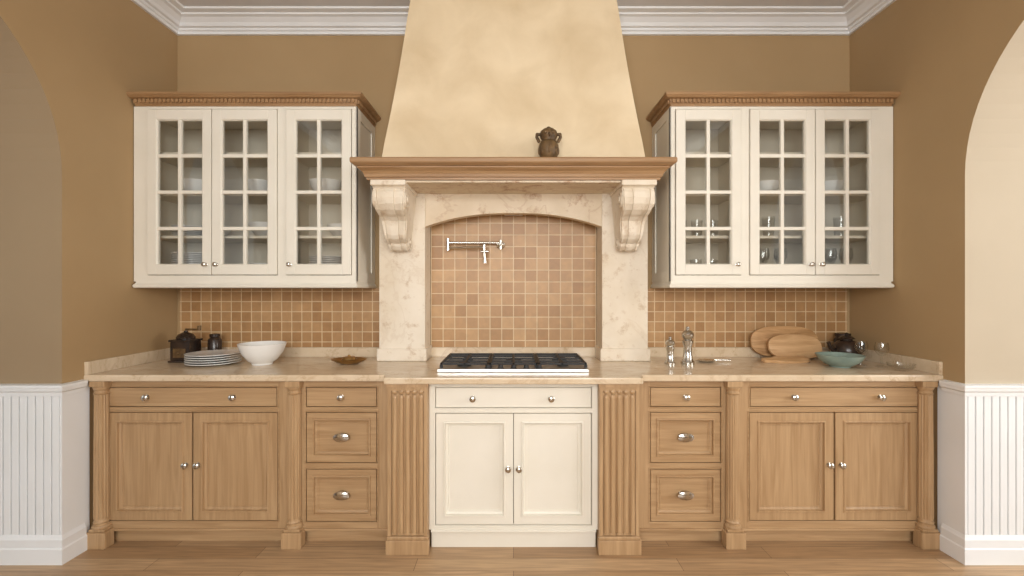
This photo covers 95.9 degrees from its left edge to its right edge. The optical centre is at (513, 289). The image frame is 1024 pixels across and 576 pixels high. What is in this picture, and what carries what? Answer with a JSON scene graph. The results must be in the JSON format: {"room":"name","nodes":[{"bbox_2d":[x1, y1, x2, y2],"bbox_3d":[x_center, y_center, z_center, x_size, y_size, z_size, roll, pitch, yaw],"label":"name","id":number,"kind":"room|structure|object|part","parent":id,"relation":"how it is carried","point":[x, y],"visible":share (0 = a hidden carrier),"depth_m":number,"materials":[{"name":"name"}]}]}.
{"room":"kitchen","nodes":[
{"label":"kitchen","id":0,"kind":"room"},
{"bbox_2d":[0,0,176,528],"bbox_3d":[-2.490,-0.225,0.580,0.500,3.150,5.300,0,0,0],"label":"wall","id":1,"kind":"structure","parent":0,"point":[69,299],"depth_m":2.35,"materials":[{"name":"paint"}]},
{"bbox_2d":[131,0,408,35],"bbox_3d":[-1.420,-1.748,0.555,1.640,0.105,5.050,0,0,0],"label":"trim","id":2,"kind":"structure","parent":1,"relation":"attached to","point":[182,20],"depth_m":3.00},
{"bbox_2d":[0,541,1023,575],"bbox_3d":[0.000,1.400,0.580,10.000,0.100,5.300,0,0,0],"label":"floor","id":3,"kind":"structure","parent":0,"point":[122,558],"depth_m":2.29,"materials":[{"name":"brown wood"}]},
{"bbox_2d":[87,381,387,549],"bbox_3d":[-1.444,0.914,2.725,1.592,0.872,0.650,0,0,0],"label":"base cabinet","id":4,"kind":"object","parent":3,"relation":"on","point":[292,463],"visible":0.98,"depth_m":2.46,"materials":[{"name":"brown wood"}]},
{"bbox_2d":[84,347,942,383],"bbox_3d":[0.000,0.426,2.708,4.480,0.103,0.745,0,0,0],"label":"countertop","id":5,"kind":"structure","parent":4,"relation":"on","point":[295,363],"depth_m":2.51,"materials":[{"name":"beige stone"}]},
{"bbox_2d":[168,325,202,362],"bbox_3d":[-2.019,0.332,2.864,0.168,0.222,0.136,0,0,0],"label":"coffee grinder","id":6,"kind":"object","parent":5,"relation":"on","point":[185,342],"visible":0.88,"depth_m":2.82,"materials":[{"name":"wood"}]},
{"bbox_2d":[184,349,241,365],"bbox_3d":[-1.790,0.408,2.760,0.292,0.069,0.292,0,0,0],"label":"plate stack","id":7,"kind":"object","parent":5,"relation":"on","point":[224,356],"visible":0.98,"depth_m":2.72,"materials":[{"name":"white ceramic"}]},
{"bbox_2d":[207,333,221,349],"bbox_3d":[-1.920,0.360,2.970,0.080,0.164,0.080,0,0,0],"label":"glass jar","id":8,"kind":"object","parent":5,"relation":"on","point":[214,342],"visible":0.72,"depth_m":2.94,"materials":[{"name":"glass"}]},
{"bbox_2d":[237,341,286,365],"bbox_3d":[-1.500,0.380,2.760,0.264,0.125,0.264,0,0,0],"label":"serving bowl","id":9,"kind":"object","parent":5,"relation":"on","point":[258,353],"visible":1,"depth_m":2.69,"materials":[{"name":"ceramic"}]},
{"bbox_2d":[331,355,367,364],"bbox_3d":[-0.985,0.414,2.770,0.216,0.056,0.151,0,0,0],"label":"dish","id":10,"kind":"object","parent":5,"relation":"on","point":[347,360],"visible":1,"depth_m":2.74,"materials":[{"name":"brown wood"}]},
{"bbox_2d":[437,353,588,372],"bbox_3d":[-0.002,0.422,2.712,0.816,0.042,0.475,0,0,0],"label":"gas cooktop","id":11,"kind":"object","parent":5,"relation":"in","point":[454,362],"visible":1,"depth_m":2.60,"materials":[{"name":"metal"}]},
{"bbox_2d":[370,180,656,360],"bbox_3d":[0.000,-0.084,2.810,1.700,1.053,0.524,0,0,0],"label":"surround","id":12,"kind":"object","parent":5,"relation":"on","point":[619,210],"visible":1,"depth_m":2.88,"materials":[{"name":"stone"}]},
{"bbox_2d":[664,337,675,364],"bbox_3d":[0.935,0.360,2.760,0.065,0.165,0.065,0,0,0],"label":"pepper mill","id":13,"kind":"object","parent":5,"relation":"on","point":[670,343],"visible":1,"depth_m":2.74,"materials":[{"name":"silver metal"}]},
{"bbox_2d":[680,326,694,364],"bbox_3d":[1.040,0.330,2.760,0.082,0.225,0.082,0,0,0],"label":"pepper mill","id":14,"kind":"object","parent":5,"relation":"on","point":[687,335],"visible":1,"depth_m":2.74,"materials":[{"name":"silver metal"}]},
{"bbox_2d":[696,359,730,361],"bbox_3d":[1.229,0.434,2.850,0.204,0.017,0.104,0,0,0],"label":"knife","id":15,"kind":"object","parent":5,"relation":"on","point":[700,360],"visible":1,"depth_m":2.84,"materials":[{"name":"silver metal"}]},
{"bbox_2d":[750,326,817,356],"bbox_3d":[1.770,0.338,3.021,0.440,0.204,0.051,0,0,0],"label":"cutting board","id":16,"kind":"object","parent":5,"relation":"on","point":[759,339],"visible":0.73,"depth_m":3.02,"materials":[{"name":"brown wood"}]},
{"bbox_2d":[761,356,809,362],"bbox_3d":[1.666,0.428,2.830,0.300,0.039,0.090,0,0,-6],"label":"paddle cutting board","id":17,"kind":"object","parent":5,"relation":"on","point":[775,359],"visible":1,"depth_m":2.81,"materials":[{"name":"brown wood"}]},
{"bbox_2d":[767,335,821,358],"bbox_3d":[1.800,0.364,2.957,0.340,0.154,0.069,0,0,0],"label":"cutting board","id":18,"kind":"object","parent":5,"relation":"on","point":[781,345],"visible":0.77,"depth_m":2.95,"materials":[{"name":"brown wood"}]},
{"bbox_2d":[815,352,865,367],"bbox_3d":[1.885,0.407,2.670,0.244,0.070,0.244,0,0,0],"label":"bowl","id":19,"kind":"object","parent":5,"relation":"on","point":[833,359],"visible":1,"depth_m":2.62,"materials":[{"name":"ceramic"}]},
{"bbox_2d":[834,333,850,341],"bbox_3d":[2.150,0.360,3.015,0.100,0.165,0.100,0,0,0],"label":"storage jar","id":20,"kind":"object","parent":5,"relation":"on","point":[837,335],"visible":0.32,"depth_m":3.00,"materials":[{"name":"ceramic"}]},
{"bbox_2d":[826,332,865,354],"bbox_3d":[2.065,0.352,2.870,0.182,0.180,0.171,0,0,43],"label":"teapot","id":21,"kind":"object","parent":5,"relation":"on","point":[846,344],"visible":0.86,"depth_m":2.83,"materials":[{"name":"ceramic"}]},
{"bbox_2d":[386,384,430,554],"bbox_3d":[-0.541,0.914,2.664,0.220,0.872,0.632,0,0,0],"label":"pilaster","id":22,"kind":"object","parent":3,"relation":"on","point":[409,533],"visible":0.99,"depth_m":2.36,"materials":[{"name":"brown wood"}]},
{"bbox_2d":[429,384,597,546],"bbox_3d":[0.000,0.914,2.705,0.878,0.872,0.650,0,0,0],"label":"base cabinet","id":23,"kind":"object","parent":3,"relation":"on","point":[511,465],"visible":0.99,"depth_m":2.42,"materials":[{"name":"paint"}]},
{"bbox_2d":[596,384,640,554],"bbox_3d":[0.541,0.914,2.664,0.220,0.872,0.632,0,0,0],"label":"pilaster","id":24,"kind":"object","parent":3,"relation":"on","point":[617,533],"visible":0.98,"depth_m":2.36,"materials":[{"name":"brown wood"}]},
{"bbox_2d":[639,381,939,549],"bbox_3d":[1.444,0.914,2.725,1.592,0.872,0.650,0,0,0],"label":"base cabinet","id":25,"kind":"object","parent":3,"relation":"on","point":[732,463],"visible":0.98,"depth_m":2.46,"materials":[{"name":"brown wood"}]},
{"bbox_2d":[177,36,848,344],"bbox_3d":[0.000,-0.225,3.155,4.480,3.150,0.150,0,0,0],"label":"wall","id":26,"kind":"structure","parent":0,"point":[368,65],"depth_m":3.08,"materials":[{"name":"paint"}]},
{"bbox_2d":[126,92,380,287],"bbox_3d":[-1.573,-0.580,2.876,1.381,1.136,0.407,0,0,0],"label":"upper cabinet","id":27,"kind":"object","parent":26,"relation":"attached to","point":[224,140],"visible":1,"depth_m":2.72,"materials":[{"name":"beige paint"}]},
{"bbox_2d":[170,225,201,235],"bbox_3d":[-2.050,-0.362,2.910,0.180,0.072,0.180,0,0,0],"label":"plate stack","id":28,"kind":"object","parent":27,"relation":"in","point":[173,233],"visible":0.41,"depth_m":2.85,"materials":[{"name":"white ceramic"}]},
{"bbox_2d":[171,252,201,263],"bbox_3d":[-2.020,-0.150,2.910,0.220,0.160,0.220,0,0,0],"label":"plate stack","id":29,"kind":"object","parent":27,"relation":"in","point":[188,257],"visible":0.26,"depth_m":2.83,"materials":[{"name":"white ceramic"}]},
{"bbox_2d":[183,178,201,190],"bbox_3d":[-1.990,-0.631,2.910,0.180,0.100,0.180,0,0,0],"label":"bowl","id":30,"kind":"object","parent":27,"relation":"in","point":[189,184],"visible":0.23,"depth_m":2.84,"materials":[{"name":"white ceramic"}]},
{"bbox_2d":[201,225,230,235],"bbox_3d":[-1.860,-0.361,2.900,0.170,0.070,0.170,0,0,0],"label":"bowl","id":31,"kind":"object","parent":27,"relation":"in","point":[227,233],"visible":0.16,"depth_m":2.90,"materials":[{"name":"white ceramic"}]},
{"bbox_3d":[-1.573,-1.114,2.876,1.381,0.068,0.407,0,0,0],"label":"crown","id":32,"kind":"part","parent":27,"relation":"part of","materials":[{"name":"brown wood"}]},
{"bbox_2d":[248,179,266,190],"bbox_3d":[-1.600,-0.631,2.910,0.160,0.100,0.160,0,0,0],"label":"bowl","id":33,"kind":"object","parent":27,"relation":"in","point":[253,184],"visible":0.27,"depth_m":2.85,"materials":[{"name":"white ceramic"}]},
{"bbox_2d":[248,222,266,235],"bbox_3d":[-1.560,-0.371,2.910,0.200,0.090,0.200,0,0,0],"label":"bowl","id":34,"kind":"object","parent":27,"relation":"in","point":[251,224],"visible":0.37,"depth_m":2.83,"materials":[{"name":"white ceramic"}]},
{"bbox_2d":[309,178,340,190],"bbox_3d":[-1.180,-0.631,2.910,0.200,0.100,0.200,0,0,0],"label":"bowl","id":35,"kind":"object","parent":27,"relation":"in","point":[328,184],"visible":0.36,"depth_m":2.84,"materials":[{"name":"white ceramic"}]},
{"bbox_2d":[309,256,340,263],"bbox_3d":[-1.170,-0.140,2.910,0.220,0.138,0.220,0,0,0],"label":"plate stack","id":36,"kind":"object","parent":27,"relation":"in","point":[325,259],"visible":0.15,"depth_m":2.83,"materials":[{"name":"white ceramic"}]},
{"bbox_2d":[327,223,340,235],"bbox_3d":[-1.080,-0.366,2.910,0.180,0.080,0.180,0,0,0],"label":"bowl","id":37,"kind":"object","parent":27,"relation":"in","point":[334,233],"visible":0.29,"depth_m":2.84,"materials":[{"name":"white ceramic"}]},
{"bbox_2d":[180,288,378,346],"bbox_3d":[-1.530,0.185,3.076,1.379,0.390,0.008,0,0,0],"label":"tile backsplash","id":38,"kind":"structure","parent":26,"relation":"attached to","point":[299,317],"depth_m":3.07,"materials":[{"name":"tile"}]},
{"bbox_2d":[349,0,677,215],"bbox_3d":[0.000,-1.143,2.783,1.766,1.315,0.592,0,0,0],"label":"range hood","id":39,"kind":"object","parent":26,"relation":"attached to","point":[477,80],"visible":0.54,"depth_m":2.71,"materials":[{"name":"beige paint"}]},
{"bbox_2d":[349,157,677,181],"bbox_3d":[0.000,-0.664,2.779,1.766,0.106,0.583,0,0,0],"label":"mantel shelf","id":40,"kind":"object","parent":39,"relation":"attached to","point":[373,168],"depth_m":2.52,"materials":[{"name":"brown wood"}]},
{"bbox_2d":[535,126,561,156],"bbox_3d":[0.196,-0.815,2.580,0.120,0.196,0.120,0,0,40],"label":"urn","id":41,"kind":"object","parent":39,"relation":"on","point":[548,146],"visible":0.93,"depth_m":2.54,"materials":[{"name":"brown ceramic"}]},
{"bbox_2d":[431,215,595,346],"bbox_3d":[0.000,-0.064,3.076,1.100,0.888,0.008,0,0,0],"label":"tile backsplash","id":42,"kind":"structure","parent":26,"relation":"attached to","point":[539,289],"depth_m":3.07,"materials":[{"name":"tile"}]},
{"bbox_2d":[446,238,504,262],"bbox_3d":[-0.249,-0.256,3.018,0.385,0.165,0.107,0,0,0],"label":"tap","id":43,"kind":"object","parent":42,"relation":"attached to","point":[500,245],"visible":1,"depth_m":3.02,"materials":[{"name":"silver metal"}]},
{"bbox_2d":[648,288,846,346],"bbox_3d":[1.530,0.185,3.076,1.379,0.390,0.008,0,0,0],"label":"tile backsplash","id":44,"kind":"structure","parent":26,"relation":"attached to","point":[717,317],"depth_m":3.07,"materials":[{"name":"tile"}]},
{"bbox_2d":[646,92,900,287],"bbox_3d":[1.573,-0.580,2.876,1.381,1.136,0.407,0,0,0],"label":"upper cabinet","id":45,"kind":"object","parent":26,"relation":"attached to","point":[724,144],"visible":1,"depth_m":2.72,"materials":[{"name":"beige paint"}]},
{"bbox_2d":[760,180,778,190],"bbox_3d":[1.580,-0.626,2.910,0.180,0.090,0.180,0,0,0],"label":"bowl","id":46,"kind":"object","parent":45,"relation":"in","point":[766,185],"visible":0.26,"depth_m":2.84,"materials":[{"name":"white ceramic"}]},
{"bbox_3d":[1.573,-1.114,2.876,1.381,0.068,0.407,0,0,0],"label":"crown","id":47,"kind":"part","parent":45,"relation":"part of","materials":[{"name":"brown wood"}]},
{"bbox_2d":[825,180,843,190],"bbox_3d":[1.980,-0.626,2.910,0.180,0.090,0.180,0,0,0],"label":"bowl","id":48,"kind":"object","parent":45,"relation":"in","point":[831,185],"visible":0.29,"depth_m":2.84,"materials":[{"name":"white ceramic"}]},
{"bbox_2d":[177,0,849,5],"bbox_3d":[0.000,-1.850,0.580,10.000,0.100,5.300,0,0,0],"label":"ceiling","id":49,"kind":"structure","parent":0,"point":[183,2],"depth_m":2.89,"materials":[{"name":"white paint"}]},
{"bbox_2d":[849,0,1023,528],"bbox_3d":[2.490,-0.225,0.580,0.500,3.150,5.300,0,0,0],"label":"wall","id":50,"kind":"structure","parent":0,"point":[956,299],"depth_m":2.35,"materials":[{"name":"paint"}]},
{"bbox_2d":[618,0,895,35],"bbox_3d":[1.420,-1.748,0.555,1.640,0.105,5.050,0,0,0],"label":"trim","id":51,"kind":"structure","parent":50,"relation":"attached to","point":[844,20],"depth_m":3.00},
{"bbox_3d":[-3.870,-0.225,2.361,2.260,3.150,0.138,0,0,0],"label":"wall","id":52,"kind":"structure","parent":0,"visible":0},
{"bbox_2d":[0,380,89,564],"bbox_3d":[-2.805,0.907,2.345,1.190,0.885,0.166,0,0,0],"label":"wainscoting","id":53,"kind":"structure","parent":52,"relation":"attached to","point":[45,428],"depth_m":2.28,"materials":[{"name":"white wood"}]},
{"bbox_3d":[-2.807,1.280,2.333,1.186,0.140,0.134,0,0,0],"label":"skirting","id":54,"kind":"part","parent":53,"relation":"part of","materials":[{"name":"white wood"}]},
{"bbox_3d":[-2.805,0.495,2.331,1.190,0.060,0.138,0,0,0],"label":"cap rail","id":55,"kind":"part","parent":53,"relation":"part of","materials":[{"name":"white wood"}]},
{"bbox_3d":[3.870,-0.225,2.361,2.260,3.150,0.138,0,0,0],"label":"wall","id":56,"kind":"structure","parent":0,"visible":0},
{"bbox_2d":[937,380,1023,564],"bbox_3d":[2.805,0.907,2.345,1.190,0.885,0.166,0,0,0],"label":"wainscoting","id":57,"kind":"structure","parent":56,"relation":"attached to","point":[980,427],"depth_m":2.28,"materials":[{"name":"white wood"}]},
{"bbox_3d":[2.805,0.495,2.331,1.190,0.060,0.138,0,0,0],"label":"cap rail","id":58,"kind":"part","parent":57,"relation":"part of","materials":[{"name":"white wood"}]},
{"bbox_3d":[2.807,1.280,2.333,1.186,0.140,0.134,0,0,0],"label":"skirting","id":59,"kind":"part","parent":57,"relation":"part of","materials":[{"name":"white wood"}]}
]}

